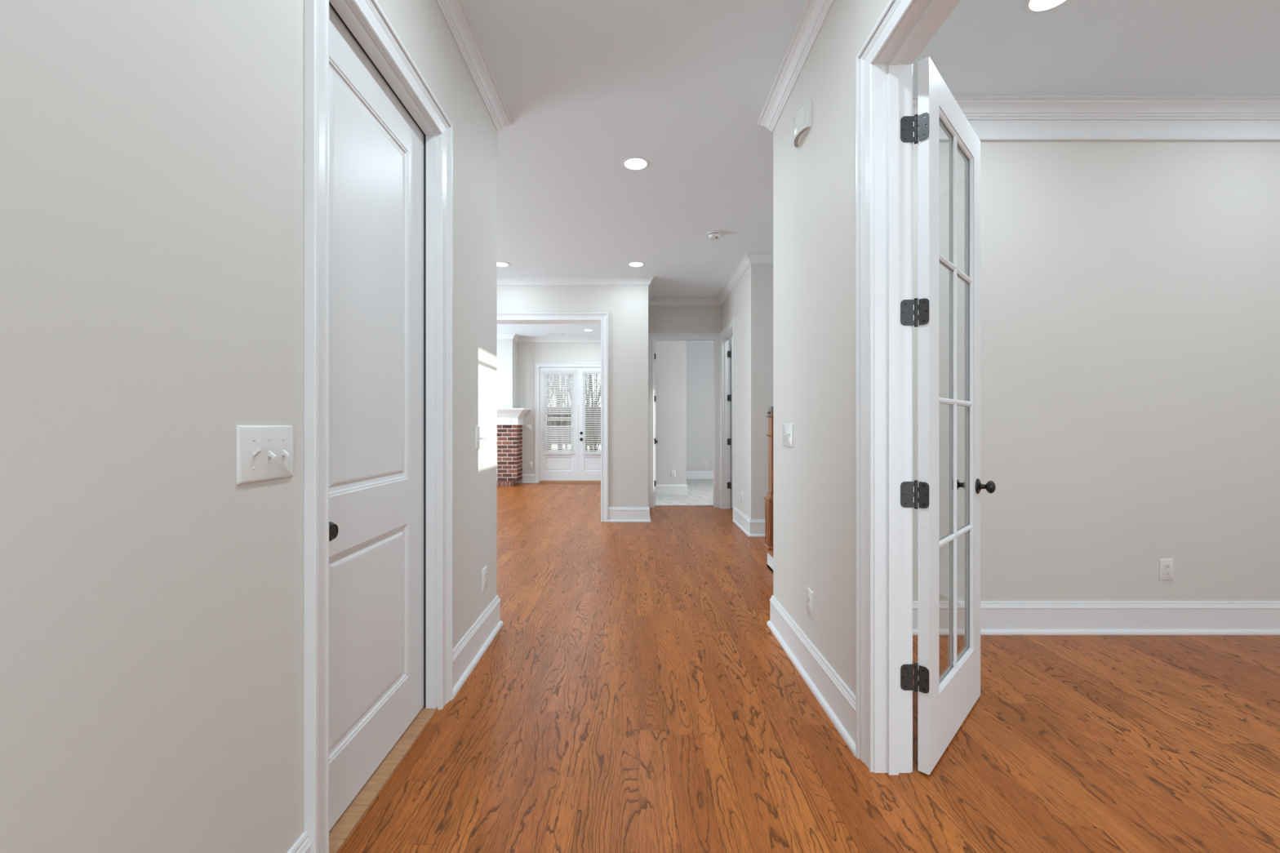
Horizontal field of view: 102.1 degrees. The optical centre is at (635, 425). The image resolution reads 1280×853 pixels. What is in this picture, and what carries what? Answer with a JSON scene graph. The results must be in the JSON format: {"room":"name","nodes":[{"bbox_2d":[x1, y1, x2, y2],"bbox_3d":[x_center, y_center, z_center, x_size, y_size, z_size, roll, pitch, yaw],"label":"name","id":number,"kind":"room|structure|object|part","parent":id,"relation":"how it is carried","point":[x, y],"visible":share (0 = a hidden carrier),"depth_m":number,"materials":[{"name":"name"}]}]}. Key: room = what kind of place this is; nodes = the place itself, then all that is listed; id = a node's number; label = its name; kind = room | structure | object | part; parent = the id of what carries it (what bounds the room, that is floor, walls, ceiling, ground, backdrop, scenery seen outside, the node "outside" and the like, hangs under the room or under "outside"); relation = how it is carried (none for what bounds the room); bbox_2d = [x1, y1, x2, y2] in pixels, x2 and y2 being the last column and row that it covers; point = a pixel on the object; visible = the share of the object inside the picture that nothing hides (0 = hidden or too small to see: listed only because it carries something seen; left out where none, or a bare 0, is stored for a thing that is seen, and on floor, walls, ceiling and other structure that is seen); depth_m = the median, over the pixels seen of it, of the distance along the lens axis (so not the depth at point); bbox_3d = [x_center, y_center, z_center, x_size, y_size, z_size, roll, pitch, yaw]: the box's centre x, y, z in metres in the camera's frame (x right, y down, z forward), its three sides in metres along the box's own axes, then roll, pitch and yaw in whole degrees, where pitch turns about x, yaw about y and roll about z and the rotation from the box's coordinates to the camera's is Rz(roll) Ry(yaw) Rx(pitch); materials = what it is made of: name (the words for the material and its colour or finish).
{"room":"home hallway","nodes":[
{"label":"home hallway","id":0,"kind":"room"},
{"bbox_2d":[0,0,497,852],"bbox_3d":[-0.882,-0.326,0.542,0.115,3.048,5.085,0,0,0],"label":"wall","id":1,"kind":"structure","parent":0,"point":[152,151],"depth_m":0.90,"materials":[{"name":"white paint"}]},
{"bbox_2d":[235,425,293,484],"bbox_3d":[-0.814,0.060,1.155,0.022,0.124,0.171,0,0,0],"label":"light switch","id":2,"kind":"object","parent":1,"relation":"attached to","point":[263,452],"visible":1,"depth_m":1.13,"materials":[{"name":"white plastic"}]},
{"bbox_2d":[287,831,311,852],"bbox_3d":[-0.809,1.103,-0.354,0.031,0.183,3.292,0,0,0],"label":"baseboard","id":3,"kind":"structure","parent":1,"relation":"attached to","point":[303,845],"depth_m":1.27,"materials":[{"name":"white paint"}]},
{"bbox_2d":[303,0,453,852],"bbox_3d":[-0.882,-0.062,1.777,0.170,2.514,0.977,0,0,0],"label":"door frame","id":4,"kind":"structure","parent":1,"relation":"attached to","point":[366,20],"depth_m":1.36,"materials":[{"name":"white paint"}]},
{"bbox_2d":[328,1,437,852],"bbox_3d":[-0.875,-0.016,1.777,0.100,2.422,0.794,0,0,0],"label":"door","id":5,"kind":"structure","parent":1,"relation":"in","point":[378,712],"depth_m":1.75,"materials":[{"name":"white paint"}]},
{"bbox_3d":[-0.856,0.290,1.418,0.060,0.066,0.066,0,0,0],"label":"knob","id":6,"kind":"part","parent":5,"relation":"part of","materials":[{"name":"brown metal"}]},
{"bbox_3d":[-0.903,-0.433,1.755,0.035,1.280,0.534,0,0,0],"label":"panel","id":7,"kind":"part","parent":5,"relation":"part of","materials":[{"name":"white paint"}]},
{"bbox_3d":[-0.903,0.680,1.755,0.035,0.600,0.534,0,0,0],"label":"panel","id":8,"kind":"part","parent":5,"relation":"part of","materials":[{"name":"white paint"}]},
{"bbox_2d":[435,0,512,132],"bbox_3d":[-2.674,-1.804,0.581,3.852,0.092,5.162,0,0,0],"label":"crown molding","id":9,"kind":"structure","parent":1,"relation":"attached to","point":[455,13],"depth_m":2.54,"materials":[{"name":"white paint"}]},
{"bbox_2d":[453,595,503,698],"bbox_3d":[-2.697,1.103,2.689,3.806,0.183,0.854,0,0,0],"label":"baseboard","id":10,"kind":"structure","parent":1,"relation":"attached to","point":[470,649],"depth_m":2.61,"materials":[{"name":"white paint"}]},
{"bbox_2d":[475,426,487,449],"bbox_3d":[-0.814,0.061,2.758,0.022,0.124,0.171,0,0,0],"label":"light switch","id":11,"kind":"object","parent":1,"relation":"attached to","point":[481,438],"visible":1,"depth_m":2.73,"materials":[{"name":"white plastic"}]},
{"bbox_2d":[481,565,487,592],"bbox_3d":[-0.820,0.837,2.824,0.009,0.124,0.079,0,0,0],"label":"wall outlet","id":12,"kind":"object","parent":1,"relation":"attached to","point":[484,571],"visible":1,"depth_m":2.81,"materials":[{"name":"white plastic"}]},
{"bbox_2d":[497,338,517,483],"bbox_3d":[-3.240,-0.326,10.660,1.520,3.048,0.420,0,0,0],"label":"wall","id":13,"kind":"structure","parent":0,"point":[507,348],"depth_m":10.45,"materials":[{"name":"white paint"}]},
{"bbox_2d":[517,342,600,482],"bbox_3d":[-2.277,-0.326,10.940,4.645,3.048,0.140,0,0,0],"label":"wall","id":14,"kind":"structure","parent":0,"point":[529,353],"depth_m":10.87,"materials":[{"name":"white paint"}]},
{"bbox_2d":[522,474,534,483],"bbox_3d":[-2.230,1.103,10.854,0.260,0.183,0.031,0,0,0],"label":"baseboard","id":15,"kind":"structure","parent":14,"relation":"attached to","point":[526,478],"depth_m":10.85,"materials":[{"name":"white paint"}]},
{"bbox_2d":[525,424,531,430],"bbox_3d":[-2.241,0.034,10.859,0.125,0.124,0.022,0,0,0],"label":"light switch","id":16,"kind":"object","parent":14,"relation":"attached to","point":[528,427],"visible":1,"depth_m":10.86,"materials":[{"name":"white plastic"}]},
{"bbox_2d":[528,462,532,467],"bbox_3d":[-2.200,0.823,10.865,0.079,0.124,0.009,0,0,0],"label":"wall outlet","id":17,"kind":"object","parent":14,"relation":"attached to","point":[530,464],"visible":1,"depth_m":10.86,"materials":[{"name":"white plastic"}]},
{"bbox_2d":[497,333,600,342],"bbox_3d":[-1.978,-1.804,10.621,4.045,0.092,0.497,0,0,0],"label":"crown molding","id":18,"kind":"structure","parent":14,"relation":"attached to","point":[513,336],"depth_m":10.82,"materials":[{"name":"white paint"}]},
{"bbox_2d":[539,367,577,480],"bbox_3d":[-1.606,-0.040,10.901,0.808,2.382,0.050,0,0,0],"label":"door","id":19,"kind":"structure","parent":14,"relation":"in","point":[552,467],"depth_m":10.88,"materials":[{"name":"white paint"}]},
{"bbox_3d":[-1.606,0.805,10.904,0.558,0.290,0.044,0,0,0],"label":"panel","id":20,"kind":"part","parent":19,"relation":"part of","materials":[{"name":"white paint"}]},
{"bbox_2d":[543,370,573,454],"bbox_3d":[-1.606,-0.281,10.836,0.624,1.752,0.065,0,0,0],"label":"window blind","id":21,"kind":"object","parent":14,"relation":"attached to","point":[549,373],"visible":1,"depth_m":10.84,"materials":[{"name":"white plastic"}]},
{"bbox_3d":[-1.606,0.581,10.839,0.600,0.028,0.042,0,0,0],"label":"rail","id":22,"kind":"part","parent":21,"relation":"part of","materials":[{"name":"white plastic"}]},
{"bbox_2d":[534,362,600,483],"bbox_3d":[-1.199,-0.066,10.927,1.811,2.522,0.168,0,0,0],"label":"door frame","id":23,"kind":"structure","parent":14,"relation":"attached to","point":[537,365],"depth_m":10.86,"materials":[{"name":"white paint"}]},
{"bbox_2d":[539,480,600,483],"bbox_3d":[-1.199,1.175,10.929,1.628,0.040,0.142,0,0,0],"label":"door sill","id":24,"kind":"structure","parent":14,"relation":"attached to","point":[540,482],"depth_m":10.86,"materials":[{"name":"brown wood"}]},
{"bbox_2d":[577,367,600,480],"bbox_3d":[-0.792,-0.040,10.871,0.808,2.382,0.110,0,0,0],"label":"door","id":25,"kind":"structure","parent":14,"relation":"in","point":[588,465],"depth_m":10.88,"materials":[{"name":"white paint"}]},
{"bbox_3d":[-0.792,0.805,10.904,0.558,0.290,0.044,0,0,0],"label":"panel","id":26,"kind":"part","parent":25,"relation":"part of","materials":[{"name":"white paint"}]},
{"bbox_2d":[582,370,600,454],"bbox_3d":[-0.792,-0.281,10.836,0.624,1.752,0.065,0,0,0],"label":"window blind","id":27,"kind":"object","parent":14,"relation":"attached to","point":[584,372],"visible":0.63,"depth_m":10.83,"materials":[{"name":"white plastic"}]},
{"bbox_3d":[-0.792,0.581,10.839,0.600,0.028,0.042,0,0,0],"label":"rail","id":28,"kind":"part","parent":27,"relation":"part of","materials":[{"name":"white plastic"}]},
{"bbox_2d":[497,284,648,506],"bbox_3d":[-2.217,-0.326,6.570,4.765,3.048,0.220,0,0,0],"label":"wall","id":29,"kind":"structure","parent":0,"point":[626,306],"depth_m":6.46,"materials":[{"name":"white paint"}]},
{"bbox_2d":[497,312,608,521],"bbox_3d":[-1.524,-0.107,6.570,2.376,2.604,0.275,0,0,0],"label":"door frame","id":30,"kind":"structure","parent":29,"relation":"attached to","point":[602,318],"depth_m":6.45,"materials":[{"name":"white paint"}]},
{"bbox_2d":[608,502,650,522],"bbox_3d":[-0.072,1.103,6.984,0.536,0.183,1.111,0,0,0],"label":"baseboard","id":31,"kind":"structure","parent":29,"relation":"attached to","point":[615,514],"depth_m":6.45,"materials":[{"name":"white paint"}]},
{"bbox_2d":[497,253,773,306],"bbox_3d":[0.000,-1.804,6.542,9.200,0.092,2.037,0,0,0],"label":"crown molding","id":32,"kind":"structure","parent":29,"relation":"attached to","point":[748,259],"depth_m":6.43,"materials":[{"name":"white paint"}]},
{"bbox_2d":[655,341,686,484],"bbox_3d":[0.522,-0.326,10.165,0.715,3.048,2.630,0,0,0],"label":"wall","id":33,"kind":"structure","parent":0,"point":[670,356],"depth_m":8.85,"materials":[{"name":"grey paint"}]},
{"bbox_2d":[671,470,675,477],"bbox_3d":[0.657,0.821,8.845,0.079,0.124,0.009,0,0,0],"label":"wall outlet","id":34,"kind":"object","parent":33,"relation":"attached to","point":[673,472],"visible":1,"depth_m":8.84,"materials":[{"name":"white plastic"}]},
{"bbox_2d":[648,306,720,333],"bbox_3d":[0.768,-0.326,7.625,1.206,3.048,0.130,0,0,0],"label":"wall","id":35,"kind":"structure","parent":0,"point":[661,319],"depth_m":7.56,"materials":[{"name":"white paint"}]},
{"bbox_2d":[653,341,657,504],"bbox_3d":[0.321,-0.044,8.117,0.106,2.435,0.931,0,0,0],"label":"door","id":36,"kind":"structure","parent":35,"relation":"in","point":[655,441],"depth_m":7.71,"materials":[{"name":"white paint"}]},
{"bbox_2d":[686,342,713,471],"bbox_3d":[2.300,-0.326,11.540,2.840,3.048,0.120,0,0,0],"label":"wall","id":37,"kind":"structure","parent":0,"point":[700,356],"depth_m":11.48,"materials":[{"name":"grey paint"}]},
{"bbox_2d":[655,471,713,494],"bbox_3d":[1.399,1.091,10.653,4.308,0.183,1.910,0,0,-44],"label":"baseboard","id":38,"kind":"structure","parent":37,"relation":"attached to","point":[660,489],"depth_m":8.84,"materials":[{"name":"white paint"}]},
{"bbox_2d":[704,460,708,466],"bbox_3d":[1.583,0.821,11.475,0.079,0.124,0.009,0,0,0],"label":"wall outlet","id":39,"kind":"object","parent":37,"relation":"attached to","point":[706,462],"visible":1,"depth_m":11.47,"materials":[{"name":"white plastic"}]},
{"bbox_2d":[720,263,761,519],"bbox_3d":[1.313,-0.326,6.580,0.115,3.048,1.960,0,0,0],"label":"wall","id":40,"kind":"structure","parent":0,"point":[744,302],"depth_m":5.79,"materials":[{"name":"white paint"}]},
{"bbox_2d":[648,317,735,519],"bbox_3d":[0.789,-0.081,7.103,1.219,2.552,1.229,0,0,0],"label":"door frame","id":41,"kind":"structure","parent":40,"relation":"attached to","point":[726,335],"depth_m":7.53,"materials":[{"name":"white paint"}]},
{"bbox_3d":[1.385,-0.081,7.018,0.028,2.552,1.058,0,0,0],"label":"casing","id":42,"kind":"part","parent":41,"relation":"part of","materials":[{"name":"white paint"}]},
{"bbox_2d":[727,337,733,508],"bbox_3d":[1.783,-0.040,7.403,0.920,2.445,0.111,0,0,0],"label":"door","id":43,"kind":"structure","parent":40,"relation":"in","point":[728,352],"depth_m":7.42,"materials":[{"name":"white paint"}]},
{"bbox_2d":[761,263,773,519],"bbox_3d":[3.046,-0.326,5.655,3.349,3.048,0.110,0,0,0],"label":"wall","id":44,"kind":"structure","parent":0,"point":[766,268],"depth_m":5.60,"materials":[{"name":"white paint"}]},
{"bbox_2d":[733,506,764,537],"bbox_3d":[2.913,1.103,6.031,3.375,0.183,0.924,0,0,0],"label":"baseboard","id":45,"kind":"structure","parent":44,"relation":"attached to","point":[751,527],"depth_m":5.60,"materials":[{"name":"white paint"}]},
{"bbox_2d":[338,479,1279,852],"bbox_3d":[0.100,1.237,4.050,9.600,0.116,14.900,0,0,0],"label":"floor","id":46,"kind":"structure","parent":0,"point":[635,691],"depth_m":2.00,"materials":[{"name":"brown wood"}]},
{"bbox_2d":[497,408,530,486],"bbox_3d":[-3.210,0.420,10.537,2.040,1.547,0.664,0,0,0],"label":"fireplace","id":47,"kind":"object","parent":46,"relation":"on","point":[509,420],"visible":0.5,"depth_m":10.38,"materials":[{"name":"red brick"}]},
{"bbox_3d":[-3.210,-0.104,10.361,1.440,0.074,0.007,0,0,0],"label":"panel moulding","id":48,"kind":"part","parent":47,"relation":"part of","materials":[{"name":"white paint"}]},
{"bbox_2d":[497,408,530,410],"bbox_3d":[-3.210,-0.335,10.537,2.040,0.035,0.664,0,0,0],"label":"mantel shelf","id":49,"kind":"object","parent":47,"relation":"attached to","point":[498,409],"depth_m":10.21,"materials":[{"name":"white paint"}]},
{"bbox_2d":[762,545,773,572],"bbox_3d":[2.207,0.928,3.768,2.236,0.534,1.335,0,0,0],"label":"stairs","id":50,"kind":"structure","parent":46,"relation":"on","point":[770,553],"depth_m":4.28,"materials":[{"name":"white paint"}]},
{"bbox_2d":[762,406,773,550],"bbox_3d":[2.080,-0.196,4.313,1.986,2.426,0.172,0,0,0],"label":"newel post","id":51,"kind":"object","parent":50,"relation":"on","point":[768,544],"visible":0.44,"depth_m":4.28,"materials":[{"name":"brown wood"}]},
{"bbox_3d":[1.173,1.004,4.313,0.172,0.026,0.172,0,0,0],"label":"moulding","id":52,"kind":"part","parent":51,"relation":"part of","materials":[{"name":"brown wood"}]},
{"bbox_3d":[1.173,0.595,4.313,0.160,0.055,0.160,0,0,0],"label":"moulding","id":53,"kind":"part","parent":51,"relation":"part of","materials":[{"name":"brown wood"}]},
{"bbox_3d":[1.173,0.820,4.313,0.148,0.355,0.148,0,0,0],"label":"panel moulding","id":54,"kind":"part","parent":51,"relation":"part of","materials":[{"name":"brown wood"}]},
{"bbox_3d":[1.173,0.225,4.313,0.098,0.685,0.098,0,0,0],"label":"post","id":55,"kind":"part","parent":51,"relation":"part of","materials":[{"name":"brown wood"}]},
{"bbox_2d":[773,0,889,695],"bbox_3d":[0.886,-0.326,0.542,0.122,3.048,5.085,0,0,0],"label":"wall","id":56,"kind":"structure","parent":0,"point":[814,182],"depth_m":2.28,"materials":[{"name":"white paint"}]},
{"bbox_2d":[782,423,793,447],"bbox_3d":[0.814,0.051,2.780,0.022,0.124,0.171,0,0,0],"label":"light switch","id":57,"kind":"object","parent":56,"relation":"attached to","point":[788,428],"visible":1,"depth_m":2.76,"materials":[{"name":"white plastic"}]},
{"bbox_2d":[793,100,811,147],"bbox_3d":[0.800,-1.463,2.512,0.050,0.124,0.190,0,0,0],"label":"door chime","id":58,"kind":"object","parent":56,"relation":"attached to","point":[802,117],"visible":1,"depth_m":2.46,"materials":[{"name":"white plastic"}]},
{"bbox_2d":[806,586,813,618],"bbox_3d":[0.820,0.831,2.430,0.009,0.124,0.079,0,0,0],"label":"wall outlet","id":59,"kind":"object","parent":56,"relation":"attached to","point":[810,594],"visible":1,"depth_m":2.42,"materials":[{"name":"white plastic"}]},
{"bbox_2d":[855,0,961,775],"bbox_3d":[0.886,-0.071,1.015,0.177,2.532,1.713,0,0,0],"label":"door frame","id":60,"kind":"structure","parent":56,"relation":"attached to","point":[884,63],"depth_m":1.78,"materials":[{"name":"white paint"}]},
{"bbox_3d":[0.811,-0.071,1.015,0.028,2.532,1.713,0,0,0],"label":"casing","id":61,"kind":"part","parent":60,"relation":"part of","materials":[{"name":"white paint"}]},
{"bbox_3d":[0.961,-0.071,1.015,0.028,2.532,1.713,0,0,0],"label":"casing","id":62,"kind":"part","parent":60,"relation":"part of","materials":[{"name":"white paint"}]},
{"bbox_2d":[900,56,995,775],"bbox_3d":[1.232,-0.035,2.013,0.784,2.439,0.168,0,0,-45],"label":"door","id":63,"kind":"structure","parent":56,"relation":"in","point":[944,702],"depth_m":1.87,"materials":[{"name":"white paint"}]},
{"bbox_3d":[1.430,0.260,2.283,0.066,0.066,0.066,0,0,-45],"label":"knob","id":64,"kind":"part","parent":63,"relation":"part of","materials":[{"name":"brown metal"}]},
{"bbox_3d":[1.502,0.260,2.211,0.066,0.066,0.066,0,0,45],"label":"knob","id":65,"kind":"part","parent":63,"relation":"part of","materials":[{"name":"brown metal"}]},
{"bbox_2d":[462,0,1279,342],"bbox_3d":[0.050,-1.910,4.600,9.700,0.120,14.200,0,0,0],"label":"ceiling","id":66,"kind":"structure","parent":0,"point":[586,87],"depth_m":2.81,"materials":[{"name":"white paint"}]},
{"bbox_2d":[497,261,509,266],"bbox_3d":[-1.530,-1.847,5.910,0.189,0.006,0.189,0,0,0],"label":"recessed light","id":67,"kind":"object","parent":66,"relation":"in","point":[500,264],"visible":0.74,"depth_m":5.90,"materials":[{"name":"white paint"}]},
{"bbox_2d":[546,333,564,334],"bbox_3d":[-1.590,-1.841,10.400,0.340,0.018,0.150,0,0,0],"label":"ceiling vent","id":68,"kind":"object","parent":66,"relation":"in","point":[547,333],"visible":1,"depth_m":10.34,"materials":[{"name":"white metal"}]},
{"bbox_2d":[622,156,648,170],"bbox_3d":[0.004,-1.847,3.643,0.189,0.006,0.189,0,0,0],"label":"recessed light","id":69,"kind":"object","parent":66,"relation":"in","point":[633,163],"visible":1,"depth_m":3.64,"materials":[{"name":"white paint"}]},
{"bbox_2d":[627,261,644,266],"bbox_3d":[0.012,-1.847,5.910,0.189,0.006,0.189,0,0,0],"label":"recessed light","id":70,"kind":"object","parent":66,"relation":"in","point":[635,264],"visible":1,"depth_m":5.90,"materials":[{"name":"white paint"}]},
{"bbox_2d":[706,231,720,239],"bbox_3d":[0.760,-1.825,4.965,0.132,0.050,0.132,0,0,0],"label":"smoke detector","id":71,"kind":"object","parent":66,"relation":"attached to","point":[713,235],"visible":1,"depth_m":4.92,"materials":[{"name":"white plastic"}]},
{"bbox_2d":[1024,0,1068,13],"bbox_3d":[1.790,-1.847,2.220,0.189,0.006,0.189,0,0,0],"label":"recessed light","id":72,"kind":"object","parent":66,"relation":"in","point":[1030,6],"visible":1,"depth_m":2.27,"materials":[{"name":"white paint"}]},
{"bbox_2d":[912,141,1279,601],"bbox_3d":[2.773,-0.326,3.035,3.653,3.048,0.100,0,0,0],"label":"wall","id":73,"kind":"structure","parent":0,"point":[1130,291],"depth_m":2.98,"materials":[{"name":"white paint"}]},
{"bbox_2d":[766,595,1279,756],"bbox_3d":[2.697,1.103,2.492,3.806,0.183,1.249,0,0,0],"label":"baseboard","id":74,"kind":"structure","parent":73,"relation":"attached to","point":[997,618],"depth_m":2.97,"materials":[{"name":"white paint"}]},
{"bbox_2d":[1159,559,1173,580],"bbox_3d":[3.066,0.829,2.980,0.079,0.124,0.009,0,0,0],"label":"wall outlet","id":75,"kind":"object","parent":73,"relation":"attached to","point":[1166,566],"visible":1,"depth_m":2.98,"materials":[{"name":"white plastic"}]},
{"bbox_2d":[1164,570,1170,575],"bbox_3d":[3.066,0.849,2.977,0.034,0.028,0.002,0,0,0],"label":"receptacle","id":76,"kind":"object","parent":75,"relation":"attached to","point":[1166,572],"depth_m":2.98,"materials":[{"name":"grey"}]},
{"bbox_2d":[1164,564,1170,568],"bbox_3d":[3.066,0.809,2.977,0.034,0.028,0.002,0,0,0],"label":"receptacle","id":77,"kind":"object","parent":75,"relation":"attached to","point":[1166,566],"depth_m":2.98,"materials":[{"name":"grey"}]},
{"label":"outside","id":78,"kind":"structure","parent":0,"visible":0},
{"bbox_2d":[555,375,571,447],"bbox_3d":[-6.101,-5.925,45.919,1.749,15.974,1.331,0,0,0],"label":"bare tree","id":79,"kind":"object","parent":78,"point":[558,375],"visible":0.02,"depth_m":46.09,"materials":[{"name":"grey plant"}]},
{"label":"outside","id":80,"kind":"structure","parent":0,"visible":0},
{"bbox_2d":[546,407,600,444],"bbox_3d":[-3.000,0.020,56.500,22.000,4.050,1.000,0,0,0],"label":"hedge","id":81,"kind":"object","parent":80,"point":[568,422],"depth_m":56.00,"materials":[{"name":"grey"}]},
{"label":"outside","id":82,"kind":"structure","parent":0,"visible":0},
{"bbox_2d":[549,448,600,451],"bbox_3d":[-2.000,2.045,28.050,24.000,0.100,33.900,0,0,0],"label":"lawn","id":83,"kind":"structure","parent":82,"point":[551,449],"depth_m":41.20,"materials":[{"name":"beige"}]},
{"bbox_2d":[546,382,551,451],"bbox_3d":[-3.353,-2.214,19.801,1.713,8.530,1.260,0,0,0],"label":"bare tree","id":84,"kind":"object","parent":83,"relation":"on","point":[548,382],"visible":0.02,"depth_m":19.90,"materials":[{"name":"grey plant"}]},
{"bbox_2d":[546,375,557,426],"bbox_3d":[-2.895,-1.587,13.999,1.709,7.285,1.246,0,0,0],"label":"bare tree","id":85,"kind":"object","parent":83,"relation":"on","point":[547,375],"visible":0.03,"depth_m":13.94,"materials":[{"name":"grey plant"}]},
{"bbox_2d":[546,375,561,449],"bbox_3d":[-6.845,-5.467,41.564,1.759,15.064,1.333,0,0,0],"label":"bare tree","id":86,"kind":"object","parent":83,"relation":"on","point":[551,375],"visible":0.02,"depth_m":41.77,"materials":[{"name":"grey plant"}]},
{"bbox_2d":[550,375,564,451],"bbox_3d":[-5.678,-4.916,38.624,1.732,13.947,1.301,0,0,0],"label":"bare tree","id":87,"kind":"object","parent":83,"relation":"on","point":[557,423],"visible":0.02,"depth_m":38.29,"materials":[{"name":"grey plant"}]},
{"bbox_2d":[546,375,571,451],"bbox_3d":[-2.446,-2.389,16.977,1.332,8.886,1.122,0,0,0],"label":"bare tree","id":88,"kind":"object","parent":83,"relation":"on","point":[559,415],"visible":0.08,"depth_m":16.78,"materials":[{"name":"grey plant"}]},
{"bbox_2d":[547,375,571,440],"bbox_3d":[-3.403,-2.059,24.146,1.730,8.214,1.271,0,0,0],"label":"bare tree","id":89,"kind":"object","parent":83,"relation":"on","point":[564,422],"visible":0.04,"depth_m":24.01,"materials":[{"name":"grey plant"}]},
{"bbox_2d":[548,375,570,451],"bbox_3d":[-4.422,-3.259,31.411,1.732,10.628,1.272,0,0,0],"label":"bare tree","id":90,"kind":"object","parent":83,"relation":"on","point":[548,375],"visible":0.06,"depth_m":31.64,"materials":[{"name":"grey plant"}]},
{"bbox_2d":[565,375,571,416],"bbox_3d":[-4.554,-4.533,40.089,1.550,13.174,1.288,0,0,0],"label":"bare tree","id":91,"kind":"object","parent":83,"relation":"on","point":[566,375],"visible":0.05,"depth_m":40.18,"materials":[{"name":"grey plant"}]},
{"bbox_2d":[568,375,590,451],"bbox_3d":[-1.729,-2.346,18.348,1.708,8.793,1.254,0,0,0],"label":"bare tree","id":92,"kind":"object","parent":83,"relation":"on","point":[569,375],"visible":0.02,"depth_m":18.17,"materials":[{"name":"grey plant"}]},
{"bbox_2d":[568,375,600,451],"bbox_3d":[-1.072,-0.825,15.416,1.743,5.758,1.224,0,0,0],"label":"bare tree","id":93,"kind":"object","parent":83,"relation":"on","point":[594,441],"visible":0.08,"depth_m":15.28,"materials":[{"name":"grey plant"}]},
{"bbox_2d":[585,375,598,451],"bbox_3d":[-2.014,-2.630,22.697,1.618,9.354,1.275,0,0,0],"label":"bare tree","id":94,"kind":"object","parent":83,"relation":"on","point":[590,442],"visible":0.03,"depth_m":22.68,"materials":[{"name":"grey plant"}]},
{"bbox_2d":[585,375,599,451],"bbox_3d":[-2.528,-4.069,29.941,1.728,12.245,1.270,0,0,0],"label":"bare tree","id":95,"kind":"object","parent":83,"relation":"on","point":[585,375],"visible":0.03,"depth_m":29.66,"materials":[{"name":"grey plant"}]},
{"bbox_2d":[585,375,600,441],"bbox_3d":[-3.221,-4.680,37.205,1.740,13.462,1.288,0,0,0],"label":"bare tree","id":96,"kind":"object","parent":83,"relation":"on","point":[595,375],"visible":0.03,"depth_m":37.39,"materials":[{"name":"grey plant"}]},
{"bbox_2d":[586,375,600,448],"bbox_3d":[-3.700,-4.693,44.457,1.739,13.495,1.276,0,0,0],"label":"bare tree","id":97,"kind":"object","parent":83,"relation":"on","point":[587,375],"visible":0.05,"depth_m":44.51,"materials":[{"name":"grey plant"}]},
{"bbox_3d":[4.550,-0.326,0.492,0.100,3.048,4.985,0,0,0],"label":"wall","id":98,"kind":"structure","parent":0,"visible":0},
{"bbox_2d":[757,0,1279,141],"bbox_3d":[2.674,-1.747,0.581,3.852,0.206,5.162,0,0,0],"label":"crown molding","id":99,"kind":"structure","parent":98,"relation":"attached to","point":[992,117],"depth_m":2.95,"materials":[{"name":"white paint"}]}
]}

